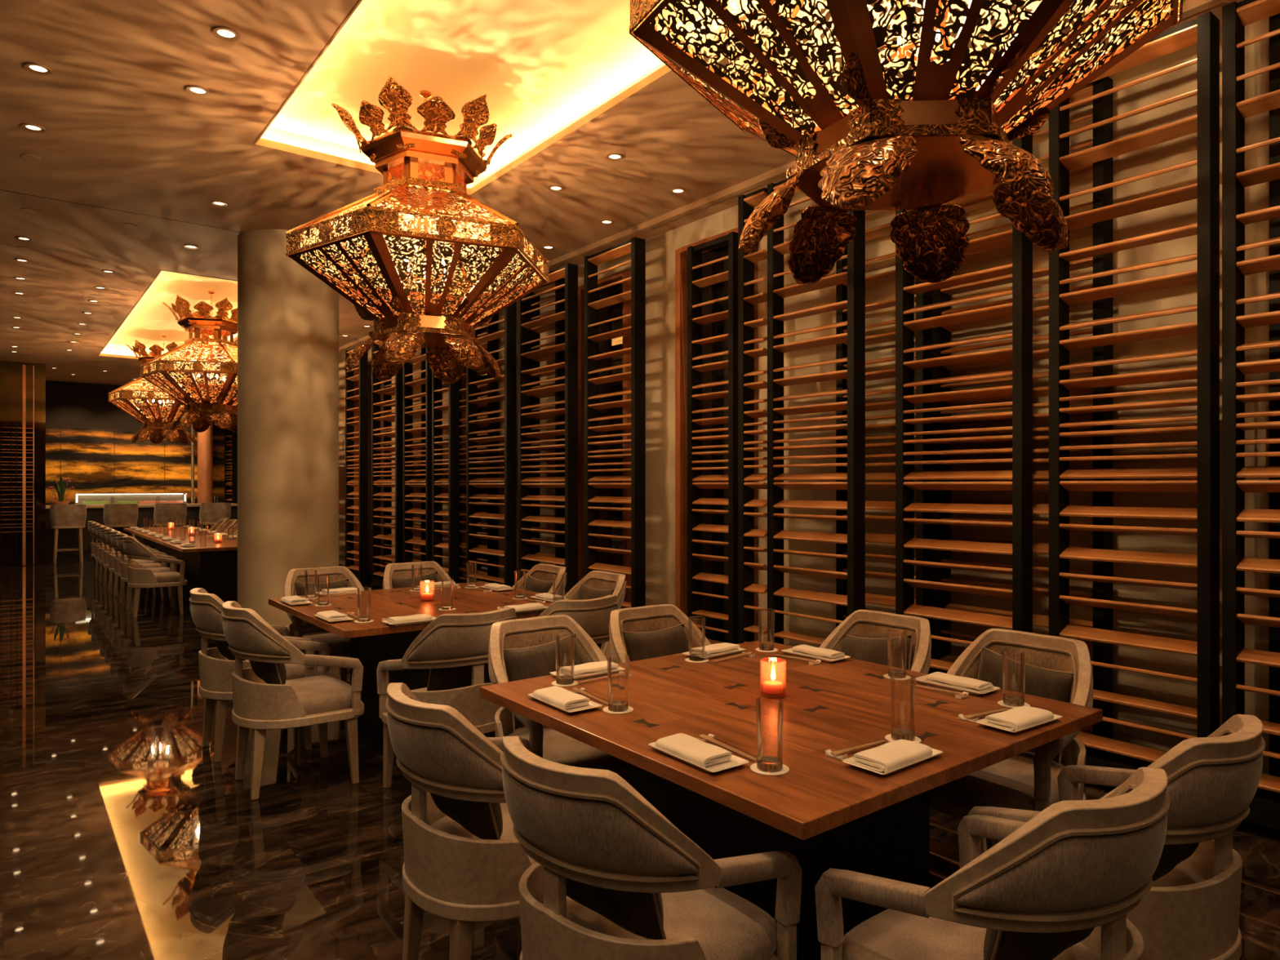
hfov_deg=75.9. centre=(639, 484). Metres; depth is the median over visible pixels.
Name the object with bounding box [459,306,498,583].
slatted screen
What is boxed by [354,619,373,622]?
coaster
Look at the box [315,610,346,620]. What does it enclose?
folded napkin
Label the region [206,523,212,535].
drinking glass
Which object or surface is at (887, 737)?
coaster
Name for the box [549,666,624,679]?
plate
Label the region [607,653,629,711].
drinking glass
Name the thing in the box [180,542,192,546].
folded napkin
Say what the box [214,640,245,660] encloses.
throw pillow
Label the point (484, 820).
throw pillow
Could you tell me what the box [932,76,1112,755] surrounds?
slatted screen
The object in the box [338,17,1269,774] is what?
wall
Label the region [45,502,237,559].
bar
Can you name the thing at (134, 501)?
tray
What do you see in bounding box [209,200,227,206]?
recessed light
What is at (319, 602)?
drinking glass
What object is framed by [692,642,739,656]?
folded napkin
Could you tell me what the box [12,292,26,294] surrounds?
recessed light
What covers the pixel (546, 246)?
recessed light
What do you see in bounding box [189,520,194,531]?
drinking glass
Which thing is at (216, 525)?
drinking glass
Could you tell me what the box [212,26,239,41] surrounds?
recessed light
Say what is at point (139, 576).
dining chair
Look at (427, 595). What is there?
candle
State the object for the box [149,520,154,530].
drinking glass
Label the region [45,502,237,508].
countertop
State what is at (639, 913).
throw pillow
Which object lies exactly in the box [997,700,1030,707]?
coaster
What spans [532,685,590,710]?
folded napkin
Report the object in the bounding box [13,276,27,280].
recessed light
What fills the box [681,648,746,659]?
plate
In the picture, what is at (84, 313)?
recessed light
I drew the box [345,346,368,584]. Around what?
slatted screen
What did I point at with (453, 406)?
slatted screen
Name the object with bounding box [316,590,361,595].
plate
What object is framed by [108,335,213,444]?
lantern
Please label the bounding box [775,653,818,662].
chopsticks
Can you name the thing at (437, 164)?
lantern
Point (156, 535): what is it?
folded napkin
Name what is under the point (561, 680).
drinking glass
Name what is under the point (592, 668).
folded napkin
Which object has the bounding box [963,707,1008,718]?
chopsticks
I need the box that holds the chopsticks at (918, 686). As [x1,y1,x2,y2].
[908,684,967,695]
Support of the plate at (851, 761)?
on the dining table at (828, 812)
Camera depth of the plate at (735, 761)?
2.10 m
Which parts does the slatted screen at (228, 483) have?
slat panel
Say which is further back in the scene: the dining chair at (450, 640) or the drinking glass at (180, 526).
the drinking glass at (180, 526)
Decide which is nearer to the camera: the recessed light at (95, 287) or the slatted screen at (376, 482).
the recessed light at (95, 287)
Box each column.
[197,387,213,503]
[237,229,338,626]
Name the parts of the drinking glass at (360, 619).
glass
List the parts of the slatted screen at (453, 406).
slat panel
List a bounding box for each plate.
[279,599,312,605]
[313,614,353,622]
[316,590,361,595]
[382,616,435,626]
[417,583,459,589]
[479,586,513,591]
[498,605,548,613]
[527,693,602,713]
[529,595,568,602]
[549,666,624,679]
[648,742,749,773]
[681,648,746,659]
[781,648,850,662]
[842,747,942,775]
[915,674,999,695]
[975,714,1062,733]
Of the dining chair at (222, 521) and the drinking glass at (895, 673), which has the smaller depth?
the drinking glass at (895, 673)
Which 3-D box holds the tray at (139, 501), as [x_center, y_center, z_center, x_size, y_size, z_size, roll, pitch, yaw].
[-10.407,0.357,17.305,0.300,0.059,0.140,0,0,-38]
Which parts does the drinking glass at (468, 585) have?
glass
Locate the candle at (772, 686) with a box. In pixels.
[763,666,782,693]
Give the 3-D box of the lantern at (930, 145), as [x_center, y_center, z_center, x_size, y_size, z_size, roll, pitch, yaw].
[0.763,-1.555,2.391,1.594,1.750,1.388,0,0,2]
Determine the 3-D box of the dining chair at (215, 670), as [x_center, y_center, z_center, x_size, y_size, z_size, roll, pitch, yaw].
[-2.174,1.024,4.607,0.643,0.893,0.600,0,0,-38]
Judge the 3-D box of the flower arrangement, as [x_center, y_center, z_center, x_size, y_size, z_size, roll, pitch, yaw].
[-11.408,0.123,16.169,0.430,0.575,0.406,0,0,-38]
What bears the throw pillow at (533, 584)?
on the dining chair at (539, 571)
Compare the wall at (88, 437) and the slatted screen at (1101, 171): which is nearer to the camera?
the slatted screen at (1101, 171)
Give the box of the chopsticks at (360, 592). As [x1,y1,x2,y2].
[325,591,360,596]
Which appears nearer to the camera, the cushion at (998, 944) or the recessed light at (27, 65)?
the cushion at (998, 944)
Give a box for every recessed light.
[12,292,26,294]
[13,258,30,262]
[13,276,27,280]
[15,236,32,241]
[21,123,45,133]
[23,62,52,75]
[82,311,93,314]
[87,299,99,302]
[93,286,106,289]
[101,270,115,273]
[183,244,198,248]
[185,84,210,96]
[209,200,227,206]
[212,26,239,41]
[542,244,555,249]
[547,185,564,191]
[599,219,613,225]
[605,152,623,160]
[670,187,685,194]
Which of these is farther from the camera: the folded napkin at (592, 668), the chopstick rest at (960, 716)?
the folded napkin at (592, 668)
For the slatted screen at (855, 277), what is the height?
3.520 m
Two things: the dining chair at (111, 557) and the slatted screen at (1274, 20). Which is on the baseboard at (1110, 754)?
the slatted screen at (1274, 20)
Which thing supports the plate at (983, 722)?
on the dining table at (828, 812)
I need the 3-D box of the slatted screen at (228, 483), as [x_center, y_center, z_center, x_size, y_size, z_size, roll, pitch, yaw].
[-9.522,-0.300,19.100,0.115,3.520,0.850,0,0,-38]
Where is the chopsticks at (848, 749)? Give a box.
[830,739,885,755]
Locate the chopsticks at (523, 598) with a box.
[523,598,542,602]
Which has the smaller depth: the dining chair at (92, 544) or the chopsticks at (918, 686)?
the chopsticks at (918, 686)
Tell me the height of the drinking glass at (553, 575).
0.173 m
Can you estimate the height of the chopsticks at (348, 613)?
0.015 m
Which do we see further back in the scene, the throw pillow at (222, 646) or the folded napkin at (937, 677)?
the throw pillow at (222, 646)
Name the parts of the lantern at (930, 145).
rim frame, rim frame, rim panel, rib frame, roof panel, pierced panel, rib frame, pierced panel, rib frame, rim panel, rim frame, roof panel, plate, bulb, rib frame, pierced panel, roof panel, pierced panel, rim panel, rim frame, pierced panel, rib frame, rib frame, rim frame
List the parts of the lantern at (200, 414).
rim frame, rim panel, pierced panel, rib frame, rim panel, rim frame, crown, rib frame, roof panel, pierced panel, crown, crown, crown corner, crown, rim panel, rim frame, rib frame, roof panel, pierced panel, neck post, crown, plate, rim frame, rib frame, roof panel, neck post, pierced panel, neck post, crown corner, rim panel, crown, rib frame, roof panel, pierced panel, neck post, crown, rim frame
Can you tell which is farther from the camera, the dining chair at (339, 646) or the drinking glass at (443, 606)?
the dining chair at (339, 646)
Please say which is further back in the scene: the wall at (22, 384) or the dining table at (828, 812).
the wall at (22, 384)
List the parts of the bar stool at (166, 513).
seat rail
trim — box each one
[0,189,413,262]
[97,270,237,363]
[230,0,1243,393]
[253,0,775,195]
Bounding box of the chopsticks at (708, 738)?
[699,733,756,760]
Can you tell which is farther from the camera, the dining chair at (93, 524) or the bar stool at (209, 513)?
the bar stool at (209, 513)
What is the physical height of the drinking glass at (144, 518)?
0.173 m
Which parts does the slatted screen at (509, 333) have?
slat panel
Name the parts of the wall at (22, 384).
panel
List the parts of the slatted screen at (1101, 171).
rail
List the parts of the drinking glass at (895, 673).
glass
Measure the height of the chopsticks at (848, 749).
0.015 m
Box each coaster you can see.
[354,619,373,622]
[551,680,577,686]
[603,706,633,714]
[684,657,708,662]
[750,762,789,775]
[755,647,777,652]
[883,673,911,679]
[884,733,920,742]
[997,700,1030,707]
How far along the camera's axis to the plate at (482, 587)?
5.57 m
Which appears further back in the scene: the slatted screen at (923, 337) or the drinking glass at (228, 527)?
the drinking glass at (228, 527)
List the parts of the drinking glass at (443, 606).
glass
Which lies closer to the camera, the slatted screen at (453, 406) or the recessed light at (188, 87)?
the recessed light at (188, 87)
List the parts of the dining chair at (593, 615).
backrest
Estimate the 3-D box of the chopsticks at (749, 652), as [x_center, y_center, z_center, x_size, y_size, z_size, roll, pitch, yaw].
[0.381,0.711,3.386,0.227,0.015,0.026,0,0,-40]
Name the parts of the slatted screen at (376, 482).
rail, slat panel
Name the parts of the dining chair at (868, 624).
backrest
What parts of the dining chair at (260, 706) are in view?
post, leg, backrest, leg, frame, seat rail, armrest, seat, leg, arm post, armrest, leg, arm post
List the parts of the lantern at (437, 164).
rim frame, rim panel, rim panel, rim frame, rib frame, rib frame, roof panel, crown, roof panel, pierced panel, pierced panel, crown corner, crown, neck post, crown, crown corner, neck post, neck post, rim panel, rim frame, rib frame, pierced panel, roof panel, neck post, crown plate, plate, neck post, crown, roof panel, rib frame, rim frame, neck post, pierced panel, rim panel, neck post, neck post, crown corner, neck post, crown, crown corner, crown, roof panel, pierced panel, crown, roof panel, pierced panel, rib frame, rim frame, rib frame, rim panel, rim frame, rim panel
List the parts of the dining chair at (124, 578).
backrest, frame, seat rail, leg, leg, seat, armrest, armrest, leg, leg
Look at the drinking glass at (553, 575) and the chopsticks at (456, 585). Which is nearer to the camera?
the drinking glass at (553, 575)
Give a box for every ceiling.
[0,0,1186,391]
[101,271,237,360]
[261,0,758,188]
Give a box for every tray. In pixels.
[82,501,109,503]
[117,500,137,503]
[137,500,155,503]
[156,500,183,502]
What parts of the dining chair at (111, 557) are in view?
backrest, frame, seat rail, leg, leg, seat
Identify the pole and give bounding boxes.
[191,424,194,503]
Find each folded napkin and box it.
[147,532,157,534]
[154,534,164,537]
[161,537,173,539]
[170,540,182,542]
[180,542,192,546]
[280,595,307,604]
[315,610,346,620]
[321,587,356,593]
[386,613,431,623]
[422,581,455,586]
[484,582,511,590]
[503,603,543,610]
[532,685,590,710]
[535,592,565,600]
[560,661,618,676]
[654,733,732,768]
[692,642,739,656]
[791,644,844,660]
[853,739,932,773]
[925,671,993,693]
[985,706,1053,731]
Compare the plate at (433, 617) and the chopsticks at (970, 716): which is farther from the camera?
the plate at (433, 617)
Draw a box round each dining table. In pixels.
[123,526,237,602]
[268,581,573,739]
[480,640,1102,959]
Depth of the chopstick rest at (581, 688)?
2.83 m
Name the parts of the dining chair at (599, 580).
frame, seat, backrest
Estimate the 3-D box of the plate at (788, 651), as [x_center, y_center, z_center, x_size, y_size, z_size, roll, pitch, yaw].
[0.734,0.712,3.432,0.126,0.014,0.272,0,0,-40]
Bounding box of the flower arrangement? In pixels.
[48,476,74,504]
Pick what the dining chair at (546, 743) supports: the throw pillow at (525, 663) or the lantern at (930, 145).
the throw pillow at (525, 663)
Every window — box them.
[353,357,382,571]
[461,326,487,582]
[577,270,631,608]
[675,227,757,643]
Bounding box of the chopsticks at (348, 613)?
[346,612,357,617]
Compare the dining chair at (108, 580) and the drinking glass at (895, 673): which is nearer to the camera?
the drinking glass at (895, 673)
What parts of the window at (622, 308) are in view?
pane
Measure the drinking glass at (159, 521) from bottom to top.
0.173 m
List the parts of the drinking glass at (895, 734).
glass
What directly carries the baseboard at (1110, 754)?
attached to the wall at (660, 249)
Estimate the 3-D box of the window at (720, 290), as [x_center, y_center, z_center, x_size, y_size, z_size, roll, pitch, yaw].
[0.641,-0.257,6.621,0.196,3.453,0.870,0,0,-38]
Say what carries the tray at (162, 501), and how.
in the display case
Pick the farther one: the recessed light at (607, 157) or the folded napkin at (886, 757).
the recessed light at (607, 157)
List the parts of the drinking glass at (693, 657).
glass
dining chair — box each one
[87,520,107,578]
[91,522,119,582]
[95,524,142,586]
[99,525,149,591]
[104,528,155,597]
[110,530,164,603]
[115,533,173,609]
[122,535,186,617]
[189,587,315,762]
[208,518,229,531]
[217,519,237,533]
[221,600,364,799]
[226,523,237,535]
[283,565,364,682]
[376,607,516,788]
[382,560,451,589]
[385,682,536,959]
[488,614,626,780]
[500,735,802,959]
[511,564,566,595]
[524,570,626,662]
[538,595,617,660]
[608,604,711,663]
[814,767,1169,959]
[819,609,931,673]
[929,628,1093,850]
[967,714,1265,959]
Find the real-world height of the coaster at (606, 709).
0.002 m
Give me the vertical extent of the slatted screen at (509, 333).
3.520 m
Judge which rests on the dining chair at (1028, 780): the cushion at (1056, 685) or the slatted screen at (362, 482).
the cushion at (1056, 685)
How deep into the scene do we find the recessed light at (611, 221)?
6.94 m
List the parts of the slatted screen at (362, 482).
slat panel, rail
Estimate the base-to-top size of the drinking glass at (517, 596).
0.173 m
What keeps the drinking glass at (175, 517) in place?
on the coaster
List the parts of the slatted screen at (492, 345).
slat panel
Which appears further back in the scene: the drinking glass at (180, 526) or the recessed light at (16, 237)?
the drinking glass at (180, 526)
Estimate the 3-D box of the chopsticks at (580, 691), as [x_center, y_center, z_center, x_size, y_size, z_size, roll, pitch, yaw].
[-0.160,0.711,2.755,0.026,0.015,0.227,0,0,-36]
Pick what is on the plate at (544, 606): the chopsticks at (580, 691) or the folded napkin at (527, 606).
the folded napkin at (527, 606)
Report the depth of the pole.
18.03 m
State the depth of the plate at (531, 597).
5.08 m
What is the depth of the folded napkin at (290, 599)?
4.94 m
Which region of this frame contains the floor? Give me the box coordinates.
[0,558,1279,959]
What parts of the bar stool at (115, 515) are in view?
seat rail, backrest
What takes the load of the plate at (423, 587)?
on the dining table at (373, 642)
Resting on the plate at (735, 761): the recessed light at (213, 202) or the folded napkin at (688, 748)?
the folded napkin at (688, 748)
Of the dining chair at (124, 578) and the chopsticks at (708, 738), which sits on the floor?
the dining chair at (124, 578)
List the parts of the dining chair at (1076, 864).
arm post, armrest, seat, armrest, frame, backrest, post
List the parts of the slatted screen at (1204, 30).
rail, rail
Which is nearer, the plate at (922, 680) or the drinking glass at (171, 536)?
the plate at (922, 680)
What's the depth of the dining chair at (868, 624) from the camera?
3.68 m
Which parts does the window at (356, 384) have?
pane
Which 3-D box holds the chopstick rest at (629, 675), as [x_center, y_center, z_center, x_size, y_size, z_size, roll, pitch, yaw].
[-0.056,0.713,3.082,0.021,0.013,0.056,0,0,-39]
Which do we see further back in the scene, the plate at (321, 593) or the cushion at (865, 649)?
the plate at (321, 593)
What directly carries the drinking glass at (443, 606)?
on the coaster
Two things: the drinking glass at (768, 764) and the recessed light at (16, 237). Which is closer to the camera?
the drinking glass at (768, 764)
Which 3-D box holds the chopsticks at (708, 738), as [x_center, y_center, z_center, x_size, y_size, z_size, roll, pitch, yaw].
[0.238,0.711,2.223,0.026,0.015,0.227,0,0,-35]
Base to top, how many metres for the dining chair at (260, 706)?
0.893 m
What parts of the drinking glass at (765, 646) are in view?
glass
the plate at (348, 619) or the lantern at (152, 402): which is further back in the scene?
the lantern at (152, 402)
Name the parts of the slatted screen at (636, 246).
slat panel, rail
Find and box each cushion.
[841,634,912,670]
[977,646,1073,765]
[983,793,1120,959]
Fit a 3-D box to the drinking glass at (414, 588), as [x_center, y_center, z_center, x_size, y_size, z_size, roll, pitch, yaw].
[-1.522,0.631,5.593,0.071,0.173,0.071,0,0,-29]
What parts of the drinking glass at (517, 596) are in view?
glass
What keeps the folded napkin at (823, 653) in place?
on the plate at (788, 651)
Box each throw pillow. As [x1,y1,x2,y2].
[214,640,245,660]
[293,577,349,630]
[391,570,439,588]
[426,662,491,690]
[430,792,502,839]
[500,632,580,732]
[524,575,555,593]
[566,877,666,939]
[576,583,614,599]
[621,622,688,661]
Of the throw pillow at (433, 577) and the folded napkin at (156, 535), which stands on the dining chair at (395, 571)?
the throw pillow at (433, 577)
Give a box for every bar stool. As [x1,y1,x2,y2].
[49,504,86,564]
[103,503,138,537]
[153,502,186,527]
[199,502,231,528]
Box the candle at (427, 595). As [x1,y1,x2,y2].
[422,584,432,599]
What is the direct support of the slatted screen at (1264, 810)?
on the floor
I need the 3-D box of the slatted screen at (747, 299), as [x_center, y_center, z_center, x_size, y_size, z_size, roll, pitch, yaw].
[0.818,-0.300,5.792,0.115,3.520,0.239,0,0,-38]
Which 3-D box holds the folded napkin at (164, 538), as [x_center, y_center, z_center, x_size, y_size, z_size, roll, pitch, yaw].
[-6.143,0.699,10.666,0.103,0.028,0.208,0,0,-41]
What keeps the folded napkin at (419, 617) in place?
on the plate at (433, 617)
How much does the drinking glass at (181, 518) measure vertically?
0.173 m
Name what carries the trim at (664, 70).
attached to the ceiling at (124, 131)
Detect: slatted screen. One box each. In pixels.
[224,395,237,503]
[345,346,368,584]
[371,339,403,587]
[403,347,431,562]
[431,311,459,583]
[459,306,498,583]
[466,288,516,586]
[518,262,577,595]
[530,278,564,595]
[584,236,645,608]
[687,231,737,644]
[737,187,767,644]
[767,178,865,645]
[835,210,932,674]
[895,89,1032,671]
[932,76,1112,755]
[1048,11,1219,769]
[1222,0,1279,830]
[1269,13,1279,798]
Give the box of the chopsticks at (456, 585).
[430,585,459,590]
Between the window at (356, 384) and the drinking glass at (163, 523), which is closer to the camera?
the drinking glass at (163, 523)
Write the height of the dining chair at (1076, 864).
0.893 m
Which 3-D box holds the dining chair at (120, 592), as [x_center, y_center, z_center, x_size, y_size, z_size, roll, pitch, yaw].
[-6.373,1.024,10.436,0.643,0.893,0.600,0,0,-38]
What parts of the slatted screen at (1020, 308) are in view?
rail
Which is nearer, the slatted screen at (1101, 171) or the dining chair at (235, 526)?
the slatted screen at (1101, 171)
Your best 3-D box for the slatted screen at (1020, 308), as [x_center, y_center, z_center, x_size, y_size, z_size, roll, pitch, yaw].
[1.778,-0.300,4.556,0.115,3.520,0.757,0,0,-38]
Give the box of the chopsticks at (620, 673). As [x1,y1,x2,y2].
[577,671,624,683]
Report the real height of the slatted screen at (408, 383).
3.520 m
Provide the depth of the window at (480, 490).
10.16 m
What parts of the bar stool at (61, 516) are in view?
leg, leg, seat rail, backrest, leg, leg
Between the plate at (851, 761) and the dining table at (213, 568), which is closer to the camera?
the plate at (851, 761)
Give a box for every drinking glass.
[143,518,148,528]
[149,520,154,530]
[155,520,161,533]
[163,523,168,535]
[170,524,177,537]
[174,516,179,527]
[179,526,185,540]
[181,518,186,528]
[188,528,195,543]
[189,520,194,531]
[197,521,203,533]
[199,531,206,546]
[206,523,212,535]
[216,524,222,537]
[227,527,233,540]
[305,569,316,598]
[316,575,329,605]
[356,586,371,622]
[411,564,422,591]
[440,578,453,609]
[466,561,476,587]
[514,570,525,598]
[552,573,564,602]
[555,633,574,684]
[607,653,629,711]
[688,616,705,661]
[755,696,783,772]
[758,608,774,650]
[887,628,906,678]
[889,674,915,741]
[1001,648,1026,706]
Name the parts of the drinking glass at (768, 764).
glass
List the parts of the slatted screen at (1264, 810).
rail, rail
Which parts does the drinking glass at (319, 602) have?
glass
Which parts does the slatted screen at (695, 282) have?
slat panel, rail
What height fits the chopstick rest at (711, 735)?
0.013 m
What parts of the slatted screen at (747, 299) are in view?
rail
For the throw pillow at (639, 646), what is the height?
0.326 m
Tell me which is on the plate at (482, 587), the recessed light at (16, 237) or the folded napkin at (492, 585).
the folded napkin at (492, 585)
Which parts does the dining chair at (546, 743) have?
backrest, armrest, frame, seat, seat rail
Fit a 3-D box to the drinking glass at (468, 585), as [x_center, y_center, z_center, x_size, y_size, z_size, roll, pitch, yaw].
[-1.183,0.631,5.761,0.071,0.173,0.071,0,0,-9]
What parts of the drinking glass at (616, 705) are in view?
glass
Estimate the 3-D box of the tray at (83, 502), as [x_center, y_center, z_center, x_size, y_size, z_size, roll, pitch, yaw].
[-11.117,0.358,16.753,0.450,0.058,0.140,0,0,-38]
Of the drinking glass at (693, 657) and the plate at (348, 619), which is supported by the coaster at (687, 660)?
the drinking glass at (693, 657)
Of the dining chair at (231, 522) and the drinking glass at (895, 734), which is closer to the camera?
the drinking glass at (895, 734)
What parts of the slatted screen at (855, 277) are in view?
rail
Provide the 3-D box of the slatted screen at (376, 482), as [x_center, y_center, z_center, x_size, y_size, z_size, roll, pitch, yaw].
[-3.488,-0.300,11.335,0.115,3.520,0.941,0,0,-38]
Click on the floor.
(123, 837)
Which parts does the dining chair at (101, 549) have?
backrest, frame, leg, leg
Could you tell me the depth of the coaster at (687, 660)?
3.33 m
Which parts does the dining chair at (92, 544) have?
backrest, frame, leg, leg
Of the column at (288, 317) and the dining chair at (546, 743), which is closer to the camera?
the dining chair at (546, 743)
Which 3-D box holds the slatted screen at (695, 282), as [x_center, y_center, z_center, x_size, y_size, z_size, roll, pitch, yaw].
[0.585,-0.225,6.418,0.115,3.370,0.523,0,0,-38]
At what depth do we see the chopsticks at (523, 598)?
5.03 m
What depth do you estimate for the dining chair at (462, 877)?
2.15 m
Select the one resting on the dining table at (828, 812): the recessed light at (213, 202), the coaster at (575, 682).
the coaster at (575, 682)
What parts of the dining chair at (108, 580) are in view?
backrest, frame, leg, leg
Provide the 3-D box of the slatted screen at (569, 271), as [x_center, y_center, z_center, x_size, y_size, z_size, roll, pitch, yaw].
[-0.911,-0.300,8.018,0.115,3.520,0.930,0,0,-38]
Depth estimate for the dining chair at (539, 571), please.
5.90 m
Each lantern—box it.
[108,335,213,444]
[139,291,237,432]
[285,75,549,383]
[629,0,1182,284]
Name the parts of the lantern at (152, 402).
rim frame, pierced panel, rib frame, rim frame, rib frame, crown, roof panel, pierced panel, crown, crown, rib frame, rim panel, rim frame, roof panel, pierced panel, crown, rim frame, plate, rib frame, pierced panel, roof panel, crown, pierced panel, rib frame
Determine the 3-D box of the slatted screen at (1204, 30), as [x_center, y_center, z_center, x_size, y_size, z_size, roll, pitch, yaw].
[2.309,-0.300,3.873,0.115,3.520,0.698,0,0,-38]
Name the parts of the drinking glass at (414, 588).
glass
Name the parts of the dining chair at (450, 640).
arm post, leg, armrest, seat, seat rail, frame, backrest, post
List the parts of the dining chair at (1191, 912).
armrest, armrest, seat, frame, backrest, post, seat rail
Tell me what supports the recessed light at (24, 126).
in the ceiling at (124, 131)
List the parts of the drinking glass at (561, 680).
glass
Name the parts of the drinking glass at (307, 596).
glass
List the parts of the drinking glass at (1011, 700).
glass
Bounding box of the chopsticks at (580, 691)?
[573,687,608,705]
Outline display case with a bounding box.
[73,493,187,505]
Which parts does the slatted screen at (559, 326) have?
slat panel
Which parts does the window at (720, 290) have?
pane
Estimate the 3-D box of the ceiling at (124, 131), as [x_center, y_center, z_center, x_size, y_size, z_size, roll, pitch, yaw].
[-5.114,-2.248,7.804,7.100,0.045,25.000,0,0,-38]
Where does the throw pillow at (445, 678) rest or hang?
on the dining chair at (450, 640)
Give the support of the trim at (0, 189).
attached to the ceiling at (124, 131)
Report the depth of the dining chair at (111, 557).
10.77 m
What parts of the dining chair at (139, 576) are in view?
post, leg, backrest, leg, frame, seat rail, armrest, seat, armrest, leg, leg, arm post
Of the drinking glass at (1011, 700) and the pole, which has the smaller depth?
the drinking glass at (1011, 700)
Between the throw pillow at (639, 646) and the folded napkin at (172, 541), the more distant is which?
the folded napkin at (172, 541)
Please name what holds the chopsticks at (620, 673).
on the dining table at (828, 812)
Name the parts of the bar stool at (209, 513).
seat rail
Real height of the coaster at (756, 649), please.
0.002 m
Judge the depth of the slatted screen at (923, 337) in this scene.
5.16 m
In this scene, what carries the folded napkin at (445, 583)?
on the plate at (423, 587)
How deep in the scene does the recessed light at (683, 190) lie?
6.21 m
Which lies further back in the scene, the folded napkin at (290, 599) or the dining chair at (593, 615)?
the folded napkin at (290, 599)
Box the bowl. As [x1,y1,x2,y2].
[51,501,70,504]
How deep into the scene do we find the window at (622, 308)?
7.95 m
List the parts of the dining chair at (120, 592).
backrest, frame, seat rail, leg, leg, seat, leg, leg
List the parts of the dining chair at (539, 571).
backrest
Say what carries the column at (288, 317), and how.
on the floor
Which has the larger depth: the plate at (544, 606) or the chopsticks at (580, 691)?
the plate at (544, 606)
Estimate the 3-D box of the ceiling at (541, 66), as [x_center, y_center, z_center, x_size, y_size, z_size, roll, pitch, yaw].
[-0.280,-2.370,3.734,1.900,0.200,5.680,0,0,-38]
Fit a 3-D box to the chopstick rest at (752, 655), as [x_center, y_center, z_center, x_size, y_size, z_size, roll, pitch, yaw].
[0.457,0.713,3.449,0.021,0.013,0.056,0,0,-44]
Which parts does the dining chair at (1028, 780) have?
leg, seat, seat rail, frame, arm post, armrest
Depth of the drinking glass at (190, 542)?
10.07 m
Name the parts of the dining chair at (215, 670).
post, backrest, frame, leg, seat rail, leg, seat, armrest, armrest, leg, arm post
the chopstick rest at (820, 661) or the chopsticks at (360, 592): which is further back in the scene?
the chopsticks at (360, 592)
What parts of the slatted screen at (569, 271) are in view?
rail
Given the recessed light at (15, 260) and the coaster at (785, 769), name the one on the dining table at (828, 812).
the coaster at (785, 769)
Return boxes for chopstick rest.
[568,687,585,693]
[618,671,631,677]
[695,733,714,742]
[742,651,755,657]
[808,659,821,665]
[825,749,847,759]
[955,691,968,699]
[958,713,978,723]
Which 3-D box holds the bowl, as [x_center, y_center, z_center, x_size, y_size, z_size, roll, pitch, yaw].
[-11.407,0.367,16.148,0.300,0.085,0.300,0,0,-38]
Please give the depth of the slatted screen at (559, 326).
8.35 m
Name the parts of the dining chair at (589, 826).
post, backrest, frame, seat rail, seat, armrest, arm post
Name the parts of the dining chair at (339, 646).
armrest, post, frame, seat, seat rail, leg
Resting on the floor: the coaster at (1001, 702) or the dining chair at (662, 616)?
the dining chair at (662, 616)
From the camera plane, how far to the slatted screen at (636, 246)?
7.06 m
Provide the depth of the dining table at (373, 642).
4.81 m
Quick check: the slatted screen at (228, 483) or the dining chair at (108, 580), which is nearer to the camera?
the dining chair at (108, 580)
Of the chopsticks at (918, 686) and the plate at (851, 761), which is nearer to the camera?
the plate at (851, 761)
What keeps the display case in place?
on the bar
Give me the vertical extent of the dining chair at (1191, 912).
0.893 m
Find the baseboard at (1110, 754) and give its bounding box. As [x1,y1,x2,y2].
[338,564,1269,795]
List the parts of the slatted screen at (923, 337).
slat panel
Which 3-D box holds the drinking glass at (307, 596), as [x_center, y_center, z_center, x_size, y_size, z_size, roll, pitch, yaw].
[-2.095,0.631,5.223,0.071,0.173,0.071,0,0,-43]
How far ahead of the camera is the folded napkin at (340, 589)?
5.40 m
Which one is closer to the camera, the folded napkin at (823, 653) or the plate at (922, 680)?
the plate at (922, 680)
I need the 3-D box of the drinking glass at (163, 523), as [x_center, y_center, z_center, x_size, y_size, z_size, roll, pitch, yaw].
[-6.781,0.631,11.726,0.071,0.173,0.071,0,0,-13]
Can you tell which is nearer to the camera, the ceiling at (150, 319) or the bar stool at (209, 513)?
the ceiling at (150, 319)
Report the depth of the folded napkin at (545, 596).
5.08 m
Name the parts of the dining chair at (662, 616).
backrest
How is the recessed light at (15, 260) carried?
in the ceiling at (124, 131)
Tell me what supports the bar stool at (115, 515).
on the floor
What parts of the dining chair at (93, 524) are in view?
backrest, frame, leg, leg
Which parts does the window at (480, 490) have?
pane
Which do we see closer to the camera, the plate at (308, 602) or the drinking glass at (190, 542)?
the plate at (308, 602)
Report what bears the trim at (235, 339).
attached to the ceiling at (124, 131)
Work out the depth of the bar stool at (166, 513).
16.39 m
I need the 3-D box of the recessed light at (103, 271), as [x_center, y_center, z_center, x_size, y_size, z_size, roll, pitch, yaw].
[-5.553,-2.230,8.565,0.124,0.016,0.124,0,0,-38]
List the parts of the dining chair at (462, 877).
leg, post, backrest, frame, seat rail, leg, seat, armrest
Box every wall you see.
[0,360,45,566]
[45,380,232,505]
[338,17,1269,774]
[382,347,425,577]
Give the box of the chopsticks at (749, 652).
[712,651,752,662]
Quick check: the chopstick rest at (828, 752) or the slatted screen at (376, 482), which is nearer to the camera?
the chopstick rest at (828, 752)

